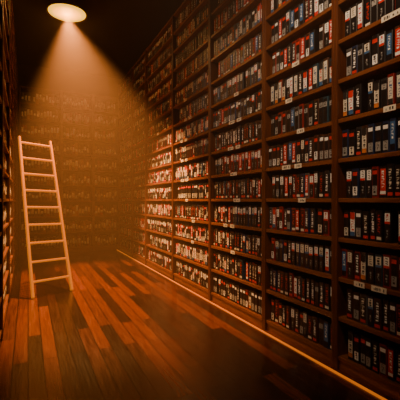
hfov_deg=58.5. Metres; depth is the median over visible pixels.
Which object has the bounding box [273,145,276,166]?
videotape
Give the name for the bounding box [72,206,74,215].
book
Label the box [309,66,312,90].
videotape
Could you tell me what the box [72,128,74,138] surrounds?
book
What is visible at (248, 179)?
videotape
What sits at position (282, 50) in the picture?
videotape
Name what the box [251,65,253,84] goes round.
videotape
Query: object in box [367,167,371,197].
videotape
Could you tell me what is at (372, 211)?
videotape
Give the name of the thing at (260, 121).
videotape
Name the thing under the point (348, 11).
videotape
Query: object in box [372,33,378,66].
videotape
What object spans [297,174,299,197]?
videotape
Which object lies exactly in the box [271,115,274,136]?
videotape
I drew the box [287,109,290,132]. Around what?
videotape
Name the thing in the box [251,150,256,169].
videotape
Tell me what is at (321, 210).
videotape
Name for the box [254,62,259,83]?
videotape
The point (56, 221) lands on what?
book
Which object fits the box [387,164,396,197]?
videotape
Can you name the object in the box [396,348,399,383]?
videotape
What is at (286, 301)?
videotape
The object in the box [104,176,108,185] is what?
book
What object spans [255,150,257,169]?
videotape
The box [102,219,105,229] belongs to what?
book
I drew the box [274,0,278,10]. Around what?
videotape
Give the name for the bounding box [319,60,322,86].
videotape
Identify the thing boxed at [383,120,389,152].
videotape
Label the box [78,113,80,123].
book
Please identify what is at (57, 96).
book
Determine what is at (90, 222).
book
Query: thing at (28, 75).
wall
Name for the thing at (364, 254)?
videotape
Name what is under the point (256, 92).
videotape
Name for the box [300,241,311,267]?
videotape
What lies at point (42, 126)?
book
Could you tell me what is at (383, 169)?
videotape
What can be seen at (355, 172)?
videotape
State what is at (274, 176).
videotape
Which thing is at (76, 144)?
book
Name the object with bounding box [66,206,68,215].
book
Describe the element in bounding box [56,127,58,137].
book
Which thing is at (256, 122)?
videotape
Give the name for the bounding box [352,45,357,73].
videotape
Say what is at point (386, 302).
videotape
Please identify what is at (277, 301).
videotape
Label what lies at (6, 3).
bookcase
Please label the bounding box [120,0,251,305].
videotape
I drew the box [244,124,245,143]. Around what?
videotape
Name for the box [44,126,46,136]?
book
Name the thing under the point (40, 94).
book
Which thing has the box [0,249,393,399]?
floor
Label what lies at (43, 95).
book
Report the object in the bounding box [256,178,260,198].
videotape
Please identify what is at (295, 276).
videotape
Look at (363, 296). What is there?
videotape
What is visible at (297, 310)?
videotape
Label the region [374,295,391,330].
videotape
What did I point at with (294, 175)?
videotape
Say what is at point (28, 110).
book
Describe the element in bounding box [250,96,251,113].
videotape
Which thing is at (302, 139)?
videotape
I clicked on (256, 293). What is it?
videotape
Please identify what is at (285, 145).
videotape
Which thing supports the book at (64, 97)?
on the bookcase at (90, 111)
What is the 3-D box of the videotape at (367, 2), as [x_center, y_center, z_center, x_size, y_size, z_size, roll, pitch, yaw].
[1.178,-1.250,2.418,0.122,0.195,0.051,0,0,-26]
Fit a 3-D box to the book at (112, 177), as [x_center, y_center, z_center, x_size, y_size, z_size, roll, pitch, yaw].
[-2.205,-0.477,8.918,0.064,0.248,0.176,0,0,-26]
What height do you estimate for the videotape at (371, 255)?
0.205 m
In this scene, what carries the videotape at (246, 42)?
on the bookcase at (215, 9)
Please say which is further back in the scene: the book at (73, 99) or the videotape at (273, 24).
the book at (73, 99)
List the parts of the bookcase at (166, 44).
panel, panel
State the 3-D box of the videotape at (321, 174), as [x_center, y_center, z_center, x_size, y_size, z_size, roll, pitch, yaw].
[0.992,-0.116,2.793,0.122,0.205,0.053,0,0,-26]
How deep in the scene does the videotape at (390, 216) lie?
2.26 m
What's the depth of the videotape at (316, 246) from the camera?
2.81 m
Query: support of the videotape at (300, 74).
on the bookcase at (327, 355)
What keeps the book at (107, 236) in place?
on the bookcase at (96, 97)
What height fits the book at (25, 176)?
0.262 m
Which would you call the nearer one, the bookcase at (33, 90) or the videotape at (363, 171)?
the videotape at (363, 171)
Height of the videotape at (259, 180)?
0.195 m
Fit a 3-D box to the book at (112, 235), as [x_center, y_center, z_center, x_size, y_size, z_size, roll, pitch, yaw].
[-2.200,0.977,8.915,0.058,0.260,0.176,0,0,-26]
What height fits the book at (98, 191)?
0.259 m
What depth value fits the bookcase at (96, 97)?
8.95 m
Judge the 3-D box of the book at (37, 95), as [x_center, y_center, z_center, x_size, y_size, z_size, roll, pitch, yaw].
[-3.727,-2.297,8.177,0.066,0.238,0.176,0,0,-26]
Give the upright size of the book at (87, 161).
0.238 m
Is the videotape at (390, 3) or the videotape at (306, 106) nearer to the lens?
the videotape at (390, 3)
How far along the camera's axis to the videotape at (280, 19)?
3.21 m
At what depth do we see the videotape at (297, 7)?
3.00 m
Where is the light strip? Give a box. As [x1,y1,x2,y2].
[118,250,386,399]
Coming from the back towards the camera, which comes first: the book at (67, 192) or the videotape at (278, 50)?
the book at (67, 192)
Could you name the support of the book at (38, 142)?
on the bookcase at (33, 90)
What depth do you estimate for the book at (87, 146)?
8.58 m
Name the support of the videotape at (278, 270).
on the bookcase at (327, 355)
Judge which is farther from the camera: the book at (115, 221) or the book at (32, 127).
the book at (115, 221)
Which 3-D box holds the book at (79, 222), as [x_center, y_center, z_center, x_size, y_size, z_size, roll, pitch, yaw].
[-2.910,0.620,8.575,0.057,0.245,0.176,0,0,-26]
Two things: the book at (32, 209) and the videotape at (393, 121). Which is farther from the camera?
the book at (32, 209)
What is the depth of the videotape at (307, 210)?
2.89 m
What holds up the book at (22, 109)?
on the bookcase at (33, 90)
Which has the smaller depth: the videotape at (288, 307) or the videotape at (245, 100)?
the videotape at (288, 307)
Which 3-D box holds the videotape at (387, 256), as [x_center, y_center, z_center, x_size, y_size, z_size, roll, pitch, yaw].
[1.234,0.450,2.286,0.122,0.213,0.055,0,0,-26]
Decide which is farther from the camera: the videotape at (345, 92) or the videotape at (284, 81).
the videotape at (284, 81)
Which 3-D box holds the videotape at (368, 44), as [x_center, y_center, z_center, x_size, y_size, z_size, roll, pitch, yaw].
[1.171,-0.965,2.415,0.122,0.195,0.055,0,0,-26]
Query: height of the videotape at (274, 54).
0.205 m
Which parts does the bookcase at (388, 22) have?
panel, panel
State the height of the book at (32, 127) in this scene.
0.228 m
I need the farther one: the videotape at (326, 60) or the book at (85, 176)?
the book at (85, 176)
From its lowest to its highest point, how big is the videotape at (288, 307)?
0.205 m
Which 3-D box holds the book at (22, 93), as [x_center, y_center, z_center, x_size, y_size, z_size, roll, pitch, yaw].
[-4.000,-2.298,8.056,0.066,0.240,0.176,0,0,-26]
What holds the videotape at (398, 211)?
on the bookcase at (388, 22)
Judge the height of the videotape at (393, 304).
0.205 m
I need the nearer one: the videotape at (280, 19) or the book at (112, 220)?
the videotape at (280, 19)
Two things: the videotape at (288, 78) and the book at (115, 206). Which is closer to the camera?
the videotape at (288, 78)
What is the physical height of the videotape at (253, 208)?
0.205 m
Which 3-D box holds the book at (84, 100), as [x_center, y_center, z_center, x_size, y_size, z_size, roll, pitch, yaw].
[-2.791,-2.304,8.633,0.071,0.252,0.176,0,0,-26]
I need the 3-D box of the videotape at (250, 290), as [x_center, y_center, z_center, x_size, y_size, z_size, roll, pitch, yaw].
[0.566,1.024,3.684,0.122,0.205,0.056,0,0,-26]
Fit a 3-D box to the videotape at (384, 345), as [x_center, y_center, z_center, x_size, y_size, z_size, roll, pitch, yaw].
[1.222,1.024,2.307,0.122,0.205,0.056,0,0,-26]
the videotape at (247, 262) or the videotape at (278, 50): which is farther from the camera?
the videotape at (247, 262)
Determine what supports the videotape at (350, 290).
on the bookcase at (388, 22)
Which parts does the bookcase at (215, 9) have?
panel, panel, panel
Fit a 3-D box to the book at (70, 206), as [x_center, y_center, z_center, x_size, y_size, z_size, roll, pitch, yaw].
[-3.083,0.245,8.495,0.061,0.264,0.176,0,0,-26]
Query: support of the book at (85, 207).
on the bookcase at (90, 111)
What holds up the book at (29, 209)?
on the bookcase at (33, 90)
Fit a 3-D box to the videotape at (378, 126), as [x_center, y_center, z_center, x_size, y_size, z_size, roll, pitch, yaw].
[1.209,-0.401,2.344,0.122,0.205,0.052,0,0,-26]
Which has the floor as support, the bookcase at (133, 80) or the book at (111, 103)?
the bookcase at (133, 80)
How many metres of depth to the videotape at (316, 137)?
2.81 m
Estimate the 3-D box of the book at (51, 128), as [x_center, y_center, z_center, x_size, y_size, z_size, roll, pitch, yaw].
[-3.454,-1.562,8.309,0.059,0.228,0.176,0,0,-26]
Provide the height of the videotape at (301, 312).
0.195 m
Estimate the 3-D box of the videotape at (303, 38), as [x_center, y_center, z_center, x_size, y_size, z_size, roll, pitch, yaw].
[0.903,-1.256,2.981,0.122,0.205,0.058,0,0,-26]
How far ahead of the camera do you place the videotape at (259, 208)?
3.50 m
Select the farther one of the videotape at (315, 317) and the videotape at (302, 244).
the videotape at (302, 244)
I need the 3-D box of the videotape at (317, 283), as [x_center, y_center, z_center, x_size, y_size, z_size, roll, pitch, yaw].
[0.973,0.745,2.835,0.122,0.195,0.045,0,0,-26]
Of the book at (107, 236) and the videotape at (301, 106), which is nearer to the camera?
the videotape at (301, 106)
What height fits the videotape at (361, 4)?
0.205 m
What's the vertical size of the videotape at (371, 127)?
0.205 m
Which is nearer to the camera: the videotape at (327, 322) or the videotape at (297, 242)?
the videotape at (327, 322)
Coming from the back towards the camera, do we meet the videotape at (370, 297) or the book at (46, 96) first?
the book at (46, 96)
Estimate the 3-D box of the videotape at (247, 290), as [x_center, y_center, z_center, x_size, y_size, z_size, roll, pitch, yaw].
[0.538,1.030,3.731,0.122,0.195,0.049,0,0,-26]
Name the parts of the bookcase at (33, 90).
panel, panel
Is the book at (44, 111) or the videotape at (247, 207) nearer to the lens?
the videotape at (247, 207)
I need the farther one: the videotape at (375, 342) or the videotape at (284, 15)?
the videotape at (284, 15)
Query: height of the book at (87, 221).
0.248 m
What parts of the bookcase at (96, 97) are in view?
panel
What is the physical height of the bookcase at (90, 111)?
3.770 m
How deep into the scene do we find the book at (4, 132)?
3.97 m
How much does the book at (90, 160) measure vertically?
0.261 m
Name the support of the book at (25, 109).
on the bookcase at (33, 90)
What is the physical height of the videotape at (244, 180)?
0.205 m
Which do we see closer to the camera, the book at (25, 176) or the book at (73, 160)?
the book at (25, 176)
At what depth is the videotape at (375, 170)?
2.32 m
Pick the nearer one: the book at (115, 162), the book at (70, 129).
the book at (70, 129)
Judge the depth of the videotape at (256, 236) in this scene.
3.56 m
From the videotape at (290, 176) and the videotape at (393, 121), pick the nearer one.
the videotape at (393, 121)
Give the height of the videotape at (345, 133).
0.205 m
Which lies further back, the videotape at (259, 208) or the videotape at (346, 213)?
the videotape at (259, 208)
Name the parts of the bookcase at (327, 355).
panel, panel, panel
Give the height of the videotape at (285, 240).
0.205 m
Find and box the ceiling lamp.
[46,0,87,23]
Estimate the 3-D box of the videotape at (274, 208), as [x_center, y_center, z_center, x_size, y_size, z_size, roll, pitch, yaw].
[0.738,0.170,3.322,0.122,0.205,0.052,0,0,-26]
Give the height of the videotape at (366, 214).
0.195 m
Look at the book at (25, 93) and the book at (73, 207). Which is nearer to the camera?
the book at (25, 93)
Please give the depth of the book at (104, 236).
8.76 m
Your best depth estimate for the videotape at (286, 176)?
3.14 m
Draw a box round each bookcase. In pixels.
[0,0,2,339]
[3,0,9,323]
[10,0,13,288]
[14,30,15,268]
[16,55,17,258]
[19,85,61,254]
[62,91,93,252]
[94,95,117,250]
[118,69,130,255]
[131,51,144,262]
[145,17,171,277]
[172,0,208,298]
[209,0,262,328]
[263,0,333,367]
[334,0,399,399]
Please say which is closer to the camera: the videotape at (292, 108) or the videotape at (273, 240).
the videotape at (292, 108)
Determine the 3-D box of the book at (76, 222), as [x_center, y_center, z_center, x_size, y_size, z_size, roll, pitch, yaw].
[-2.967,0.618,8.553,0.060,0.247,0.176,0,0,-26]
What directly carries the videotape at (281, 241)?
on the bookcase at (327, 355)
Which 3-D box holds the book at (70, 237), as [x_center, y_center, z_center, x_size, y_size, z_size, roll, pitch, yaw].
[-3.082,0.982,8.492,0.063,0.251,0.176,0,0,-26]
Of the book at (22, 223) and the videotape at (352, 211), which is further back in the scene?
the book at (22, 223)
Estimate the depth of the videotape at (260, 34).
3.49 m
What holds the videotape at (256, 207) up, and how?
on the bookcase at (215, 9)
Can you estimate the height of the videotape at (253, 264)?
0.205 m
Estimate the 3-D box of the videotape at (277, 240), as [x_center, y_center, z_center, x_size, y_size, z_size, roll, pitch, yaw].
[0.757,0.460,3.284,0.122,0.195,0.055,0,0,-26]
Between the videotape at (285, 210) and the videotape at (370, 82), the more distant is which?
the videotape at (285, 210)
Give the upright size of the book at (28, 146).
0.242 m
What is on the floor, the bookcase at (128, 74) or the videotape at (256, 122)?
the bookcase at (128, 74)
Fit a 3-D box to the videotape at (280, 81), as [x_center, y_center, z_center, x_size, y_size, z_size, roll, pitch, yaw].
[0.775,-0.975,3.246,0.122,0.213,0.052,0,0,-26]
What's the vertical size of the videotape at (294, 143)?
0.205 m
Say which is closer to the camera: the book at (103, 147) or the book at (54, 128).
the book at (54, 128)
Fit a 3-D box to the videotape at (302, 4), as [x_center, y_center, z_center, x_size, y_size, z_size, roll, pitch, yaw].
[0.895,-1.540,2.989,0.122,0.205,0.053,0,0,-26]
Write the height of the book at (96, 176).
0.258 m
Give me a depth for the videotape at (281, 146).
3.20 m
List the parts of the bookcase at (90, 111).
panel, panel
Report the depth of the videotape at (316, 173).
2.81 m
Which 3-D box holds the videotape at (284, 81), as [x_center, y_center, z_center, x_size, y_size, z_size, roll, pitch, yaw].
[0.797,-0.971,3.197,0.122,0.205,0.051,0,0,-26]
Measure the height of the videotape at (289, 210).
0.205 m
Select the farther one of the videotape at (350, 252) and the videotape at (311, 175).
the videotape at (311, 175)
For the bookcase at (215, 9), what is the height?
4.090 m
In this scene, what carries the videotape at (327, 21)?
on the bookcase at (327, 355)
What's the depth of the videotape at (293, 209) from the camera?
3.05 m
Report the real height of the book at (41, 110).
0.255 m
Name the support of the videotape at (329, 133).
on the bookcase at (327, 355)
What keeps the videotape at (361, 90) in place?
on the bookcase at (388, 22)
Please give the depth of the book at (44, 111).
8.17 m
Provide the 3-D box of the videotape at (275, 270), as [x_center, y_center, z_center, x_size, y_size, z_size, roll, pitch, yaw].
[0.740,0.745,3.316,0.122,0.195,0.053,0,0,-26]
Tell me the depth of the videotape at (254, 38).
3.58 m
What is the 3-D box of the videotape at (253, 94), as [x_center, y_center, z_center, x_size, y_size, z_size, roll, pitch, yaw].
[0.588,-0.971,3.620,0.122,0.205,0.053,0,0,-26]
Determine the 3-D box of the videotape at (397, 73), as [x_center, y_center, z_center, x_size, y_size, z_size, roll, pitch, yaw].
[1.277,-0.685,2.211,0.122,0.205,0.057,0,0,-26]
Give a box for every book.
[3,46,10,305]
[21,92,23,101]
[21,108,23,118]
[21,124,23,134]
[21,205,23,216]
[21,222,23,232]
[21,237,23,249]
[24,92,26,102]
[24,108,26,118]
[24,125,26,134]
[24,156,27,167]
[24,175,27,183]
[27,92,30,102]
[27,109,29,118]
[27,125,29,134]
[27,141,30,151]
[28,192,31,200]
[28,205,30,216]
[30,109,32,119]
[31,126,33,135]
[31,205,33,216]
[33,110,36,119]
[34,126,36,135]
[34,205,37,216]
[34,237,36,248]
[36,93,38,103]
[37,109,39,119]
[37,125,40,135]
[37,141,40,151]
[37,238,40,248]
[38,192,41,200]
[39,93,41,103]
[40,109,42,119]
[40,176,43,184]
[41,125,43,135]
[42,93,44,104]
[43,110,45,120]
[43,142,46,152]
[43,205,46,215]
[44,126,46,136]
[45,94,47,104]
[45,189,47,200]
[46,111,48,120]
[47,127,49,136]
[48,94,50,104]
[48,189,51,200]
[49,110,51,120]
[50,127,52,136]
[51,94,53,105]
[53,127,55,136]
[55,111,57,121]
[55,142,58,152]
[55,158,57,168]
[55,220,57,231]
[56,95,58,105]
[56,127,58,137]
[63,96,65,106]
[63,127,65,137]
[63,144,65,153]
[63,175,65,184]
[63,190,65,200]
[63,205,65,215]
[66,97,68,106]
[66,113,69,122]
[66,128,68,137]
[66,159,68,168]
[66,175,68,184]
[66,191,68,200]
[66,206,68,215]
[66,222,68,231]
[69,128,71,137]
[69,144,71,153]
[69,159,71,168]
[69,174,71,184]
[69,205,71,215]
[69,236,71,246]
[71,191,74,200]
[71,221,74,230]
[72,98,74,107]
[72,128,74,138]
[72,158,74,169]
[72,174,74,184]
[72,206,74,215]
[72,236,74,246]
[74,143,77,153]
[74,190,77,200]
[74,220,77,230]
[75,98,77,107]
[75,113,77,122]
[75,160,77,169]
[75,205,78,215]
[75,236,77,246]
[77,175,80,184]
[77,235,80,246]
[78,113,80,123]
[78,129,80,138]
[78,160,80,169]
[78,189,80,200]
[78,220,80,230]
[79,205,81,215]
[80,98,82,108]
[81,114,83,123]
[81,128,83,138]
[81,145,83,154]
[81,175,83,184]
[81,190,83,200]
[81,236,83,245]
[83,99,86,108]
[83,160,85,169]
[83,221,85,230]
[84,114,86,123]
[84,175,86,184]
[84,191,86,200]
[84,206,86,215]
[84,236,86,245]
[85,220,88,230]
[86,145,88,154]
[86,160,88,169]
[87,130,89,139]
[87,206,89,215]
[89,159,91,169]
[89,221,91,230]
[95,114,97,124]
[95,175,97,184]
[96,190,99,199]
[97,235,99,245]
[99,205,102,214]
[100,101,102,110]
[100,115,102,125]
[100,161,102,170]
[102,146,105,155]
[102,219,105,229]
[102,235,105,244]
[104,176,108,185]
[105,116,107,125]
[105,219,108,229]
[105,234,108,244]
[106,101,109,110]
[108,146,110,155]
[110,101,112,111]
[110,176,113,185]
[110,219,113,229]
[110,234,113,244]
[111,161,113,170]
[113,117,115,126]
[113,190,116,199]
[113,205,116,214]
[114,161,116,170]
[114,220,116,229]
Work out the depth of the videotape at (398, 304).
2.19 m
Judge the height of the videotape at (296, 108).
0.205 m
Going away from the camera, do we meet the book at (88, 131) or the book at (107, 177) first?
the book at (88, 131)
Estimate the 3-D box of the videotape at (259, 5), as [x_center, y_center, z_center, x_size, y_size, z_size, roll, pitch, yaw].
[0.632,-1.825,3.537,0.122,0.205,0.052,0,0,-26]
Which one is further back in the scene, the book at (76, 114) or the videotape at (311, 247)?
the book at (76, 114)
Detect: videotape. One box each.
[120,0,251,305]
[242,152,244,171]
[243,15,246,34]
[243,179,246,198]
[243,206,245,225]
[243,234,250,252]
[243,287,252,307]
[244,42,246,60]
[244,98,246,115]
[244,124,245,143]
[245,151,247,170]
[246,41,248,59]
[246,69,247,87]
[246,123,248,142]
[246,206,248,225]
[246,234,254,253]
[246,260,255,281]
[246,288,254,308]
[247,13,248,30]
[247,95,251,114]
[247,178,252,198]
[248,67,250,86]
[248,151,250,170]
[249,11,251,29]
[249,38,252,57]
[249,122,251,141]
[249,206,253,226]
[249,235,251,254]
[249,261,260,282]
[249,288,255,310]
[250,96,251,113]
[250,180,251,198]
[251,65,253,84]
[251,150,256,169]
[252,8,254,27]
[252,37,255,55]
[252,93,255,112]
[252,122,254,141]
[252,178,255,198]
[252,207,254,226]
[252,234,261,254]
[252,262,261,282]
[252,289,260,311]
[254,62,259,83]
[254,206,260,226]
[254,263,261,284]
[255,7,257,24]
[255,120,259,140]
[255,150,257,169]
[255,235,261,255]
[255,291,261,313]
[256,34,258,53]
[256,92,257,111]
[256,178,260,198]
[257,236,260,256]
[258,3,260,22]
[258,62,260,81]
[258,89,260,110]
[258,120,261,139]
[258,149,260,168]
[258,179,260,198]
[258,207,260,227]
[258,264,260,285]
[258,293,261,314]
[259,32,261,51]
[269,146,272,167]
[269,207,272,228]
[270,267,282,289]
[271,0,273,12]
[271,84,274,105]
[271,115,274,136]
[271,237,284,260]
[271,298,278,321]
[272,22,274,42]
[272,175,275,198]
[273,52,275,73]
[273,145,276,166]
[273,207,276,229]
[273,269,277,291]
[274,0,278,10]
[275,19,278,40]
[275,82,278,103]
[275,114,277,135]
[275,298,285,323]
[276,49,281,71]
[276,175,279,198]
[276,239,278,260]
[277,144,281,166]
[277,207,278,229]
[277,269,290,292]
[278,112,281,134]
[279,17,281,38]
[279,79,282,102]
[279,206,292,230]
[279,238,290,261]
[279,300,291,325]
[280,49,283,69]
[280,145,282,165]
[280,175,284,198]
[280,270,293,294]
[282,14,285,36]
[282,78,286,101]
[282,111,286,133]
[282,303,293,327]
[283,143,287,165]
[284,46,287,67]
[284,209,286,230]
[284,239,297,262]
[285,175,288,198]
[285,271,294,296]
[286,10,290,33]
[286,304,296,329]
[287,77,289,98]
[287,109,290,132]
[287,208,291,230]
[288,43,291,65]
[288,141,291,164]
[288,240,296,263]
[289,175,292,197]
[289,271,303,297]
[290,75,293,97]
[291,7,294,30]
[291,107,294,131]
[291,305,301,331]
[292,40,295,62]
[292,141,296,164]
[292,208,295,231]
[292,240,303,265]
[293,174,296,197]
[294,73,297,96]
[294,274,304,298]
[295,4,299,28]
[295,106,298,130]
[295,307,308,333]
[296,38,300,60]
[296,208,300,232]
[296,241,307,265]
[297,139,300,163]
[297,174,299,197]
[298,70,303,94]
[298,274,312,300]
[299,104,303,128]
[300,1,304,24]
[300,173,304,197]
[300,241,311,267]
[300,309,309,335]
[301,35,305,58]
[301,138,305,163]
[301,208,304,232]
[302,277,308,302]
[303,69,308,92]
[303,310,317,338]
[304,103,308,127]
[305,0,308,21]
[305,138,308,162]
[305,173,313,197]
[305,208,309,233]
[305,242,319,268]
[306,32,309,56]
[306,277,320,303]
[308,313,319,340]
[309,0,313,19]
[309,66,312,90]
[309,100,313,126]
[309,137,313,162]
[309,244,313,269]
[310,29,318,54]
[310,174,313,197]
[310,208,319,233]
[311,278,325,305]
[313,63,318,89]
[313,314,324,343]
[314,0,318,15]
[314,99,318,125]
[314,135,319,161]
[314,171,323,197]
[314,244,327,270]
[315,280,326,307]
[318,208,330,234]
[319,0,323,12]
[319,24,324,49]
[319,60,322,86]
[319,97,322,123]
[319,172,323,197]
[319,244,330,271]
[319,316,329,345]
[320,134,323,160]
[320,280,330,308]
[323,57,330,85]
[323,96,328,122]
[324,0,328,9]
[324,134,328,160]
[324,170,330,197]
[324,210,329,235]
[324,318,330,348]
[325,20,328,46]
[325,245,330,273]
[325,282,330,310]
[329,18,330,44]
[329,59,330,82]
[329,95,330,121]
[329,133,330,159]
[342,129,350,157]
[342,248,358,277]
[343,89,347,117]
[344,211,349,237]
[345,7,350,36]
[346,48,351,76]
[346,169,351,197]
[347,249,364,279]
[347,287,363,319]
[348,87,354,116]
[348,328,363,360]
[349,129,355,156]
[350,209,364,238]
[351,3,357,33]
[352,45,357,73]
[352,168,359,197]
[353,289,369,322]
[354,331,368,363]
[355,83,367,114]
[355,249,370,280]
[356,126,361,155]
[356,209,369,239]
[358,0,364,29]
[358,43,363,71]
[360,168,366,197]
[360,291,376,325]
[361,250,377,282]
[361,333,373,366]
[362,125,367,155]
[363,211,369,240]
[364,40,371,69]
[365,0,370,26]
[366,335,380,369]
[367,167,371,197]
[368,79,376,111]
[368,123,374,154]
[368,251,386,284]
[368,293,384,327]
[370,209,387,241]
[371,0,377,22]
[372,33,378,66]
[372,166,379,197]
[372,337,387,373]
[374,80,380,109]
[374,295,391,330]
[375,122,382,153]
[375,253,384,286]
[376,210,383,241]
[378,0,386,19]
[379,31,387,63]
[380,166,386,197]
[380,340,396,377]
[381,77,387,107]
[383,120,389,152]
[383,253,399,288]
[383,297,399,332]
[384,210,399,242]
[386,29,394,60]
[387,0,394,13]
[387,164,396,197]
[388,73,395,105]
[388,344,399,381]
[390,117,397,151]
[390,299,399,335]
[391,254,399,290]
[395,0,399,9]
[395,25,399,57]
[395,164,399,197]
[396,71,399,103]
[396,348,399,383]
[397,303,399,337]
[398,117,399,150]
[398,211,399,244]
[399,257,399,290]
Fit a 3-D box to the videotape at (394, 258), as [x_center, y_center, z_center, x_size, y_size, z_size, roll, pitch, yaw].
[1.255,0.450,2.236,0.122,0.213,0.050,0,0,-26]
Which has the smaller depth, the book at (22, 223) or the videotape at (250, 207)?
the videotape at (250, 207)
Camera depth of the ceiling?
6.80 m
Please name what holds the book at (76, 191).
on the bookcase at (90, 111)
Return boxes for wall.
[17,64,122,252]
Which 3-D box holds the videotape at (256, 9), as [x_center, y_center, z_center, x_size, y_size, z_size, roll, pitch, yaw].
[0.609,-1.820,3.583,0.122,0.195,0.048,0,0,-26]
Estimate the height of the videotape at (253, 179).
0.205 m
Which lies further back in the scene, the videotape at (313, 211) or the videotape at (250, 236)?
the videotape at (250, 236)
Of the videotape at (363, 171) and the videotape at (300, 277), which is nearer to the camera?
the videotape at (363, 171)
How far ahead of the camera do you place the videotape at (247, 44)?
3.69 m
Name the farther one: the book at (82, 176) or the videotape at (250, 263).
the book at (82, 176)
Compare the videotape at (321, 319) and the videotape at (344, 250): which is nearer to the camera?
the videotape at (344, 250)
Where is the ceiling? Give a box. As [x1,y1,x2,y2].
[12,0,183,78]
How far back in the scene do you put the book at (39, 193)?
8.14 m
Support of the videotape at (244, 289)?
on the bookcase at (215, 9)
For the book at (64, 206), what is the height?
0.252 m
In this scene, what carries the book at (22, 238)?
on the bookcase at (33, 90)
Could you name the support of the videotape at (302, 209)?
on the bookcase at (327, 355)
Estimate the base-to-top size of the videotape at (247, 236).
0.195 m
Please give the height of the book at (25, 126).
0.230 m
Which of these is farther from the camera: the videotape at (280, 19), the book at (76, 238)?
the book at (76, 238)
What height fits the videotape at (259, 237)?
0.195 m
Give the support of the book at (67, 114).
on the bookcase at (90, 111)
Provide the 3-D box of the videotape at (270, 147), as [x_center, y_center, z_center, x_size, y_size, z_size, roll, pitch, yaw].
[0.713,-0.401,3.374,0.122,0.205,0.053,0,0,-26]
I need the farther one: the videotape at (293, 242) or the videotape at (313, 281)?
the videotape at (293, 242)
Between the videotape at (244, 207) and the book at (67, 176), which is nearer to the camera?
the videotape at (244, 207)
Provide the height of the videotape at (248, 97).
0.213 m
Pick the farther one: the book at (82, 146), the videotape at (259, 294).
the book at (82, 146)
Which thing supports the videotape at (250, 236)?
on the bookcase at (215, 9)
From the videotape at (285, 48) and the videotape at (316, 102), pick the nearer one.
the videotape at (316, 102)
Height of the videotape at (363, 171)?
0.205 m
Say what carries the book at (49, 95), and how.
on the bookcase at (33, 90)
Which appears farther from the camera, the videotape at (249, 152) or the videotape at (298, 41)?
the videotape at (249, 152)
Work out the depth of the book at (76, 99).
8.47 m
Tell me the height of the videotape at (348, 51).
0.205 m
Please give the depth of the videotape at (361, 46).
2.43 m
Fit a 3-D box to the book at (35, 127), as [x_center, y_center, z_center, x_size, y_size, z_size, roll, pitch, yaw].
[-3.755,-1.558,8.162,0.066,0.220,0.176,0,0,-26]
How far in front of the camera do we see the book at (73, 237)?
8.44 m
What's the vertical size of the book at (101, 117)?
0.251 m
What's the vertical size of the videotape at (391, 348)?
0.205 m
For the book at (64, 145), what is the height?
0.220 m
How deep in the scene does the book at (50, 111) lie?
8.23 m
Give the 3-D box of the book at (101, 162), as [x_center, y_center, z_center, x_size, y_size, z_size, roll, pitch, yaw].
[-2.440,-0.837,8.797,0.072,0.238,0.176,0,0,-26]
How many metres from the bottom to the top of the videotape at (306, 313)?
0.213 m
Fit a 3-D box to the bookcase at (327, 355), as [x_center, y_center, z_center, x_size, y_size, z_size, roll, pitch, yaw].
[0.942,-0.818,3.069,0.340,4.090,0.872,0,0,-26]
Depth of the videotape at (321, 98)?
2.77 m
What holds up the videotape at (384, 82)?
on the bookcase at (388, 22)
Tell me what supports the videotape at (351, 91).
on the bookcase at (388, 22)
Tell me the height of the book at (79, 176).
0.245 m
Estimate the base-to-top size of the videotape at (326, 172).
0.213 m
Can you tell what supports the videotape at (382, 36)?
on the bookcase at (388, 22)
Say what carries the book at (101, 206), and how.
on the bookcase at (96, 97)
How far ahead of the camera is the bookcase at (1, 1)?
3.13 m
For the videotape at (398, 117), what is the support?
on the bookcase at (388, 22)
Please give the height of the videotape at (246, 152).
0.213 m
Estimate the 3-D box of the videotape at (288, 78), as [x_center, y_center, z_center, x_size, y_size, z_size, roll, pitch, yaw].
[0.826,-0.971,3.150,0.122,0.205,0.052,0,0,-26]
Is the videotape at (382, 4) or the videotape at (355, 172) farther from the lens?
the videotape at (355, 172)
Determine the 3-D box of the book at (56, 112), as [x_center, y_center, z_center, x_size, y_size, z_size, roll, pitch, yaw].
[-3.359,-1.937,8.354,0.062,0.248,0.176,0,0,-26]
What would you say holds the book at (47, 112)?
on the bookcase at (33, 90)
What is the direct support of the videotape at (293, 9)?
on the bookcase at (327, 355)
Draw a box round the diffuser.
[48,4,85,21]
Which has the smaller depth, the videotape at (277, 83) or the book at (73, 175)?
the videotape at (277, 83)
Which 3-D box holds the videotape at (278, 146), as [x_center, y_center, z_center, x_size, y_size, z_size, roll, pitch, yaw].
[0.765,-0.401,3.272,0.122,0.205,0.048,0,0,-26]
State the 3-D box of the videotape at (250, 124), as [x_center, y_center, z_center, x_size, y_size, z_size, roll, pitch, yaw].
[0.567,-0.685,3.671,0.122,0.205,0.048,0,0,-26]
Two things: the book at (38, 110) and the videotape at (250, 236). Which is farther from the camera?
the book at (38, 110)
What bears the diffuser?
attached to the ceiling lamp
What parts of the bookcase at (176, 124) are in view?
panel, panel, panel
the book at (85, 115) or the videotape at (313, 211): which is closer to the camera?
the videotape at (313, 211)
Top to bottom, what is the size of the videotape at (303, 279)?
0.195 m
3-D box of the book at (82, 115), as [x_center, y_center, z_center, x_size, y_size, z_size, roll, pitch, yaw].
[-2.842,-1.934,8.604,0.065,0.242,0.176,0,0,-26]
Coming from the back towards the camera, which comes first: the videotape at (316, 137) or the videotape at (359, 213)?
the videotape at (316, 137)
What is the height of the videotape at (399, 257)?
0.205 m
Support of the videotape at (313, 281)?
on the bookcase at (327, 355)
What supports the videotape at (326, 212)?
on the bookcase at (327, 355)
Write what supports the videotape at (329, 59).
on the bookcase at (327, 355)
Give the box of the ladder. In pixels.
[18,136,72,297]
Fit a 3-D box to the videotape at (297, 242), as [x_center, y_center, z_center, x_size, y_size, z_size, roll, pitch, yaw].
[0.877,0.455,3.037,0.122,0.205,0.049,0,0,-26]
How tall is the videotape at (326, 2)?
0.195 m

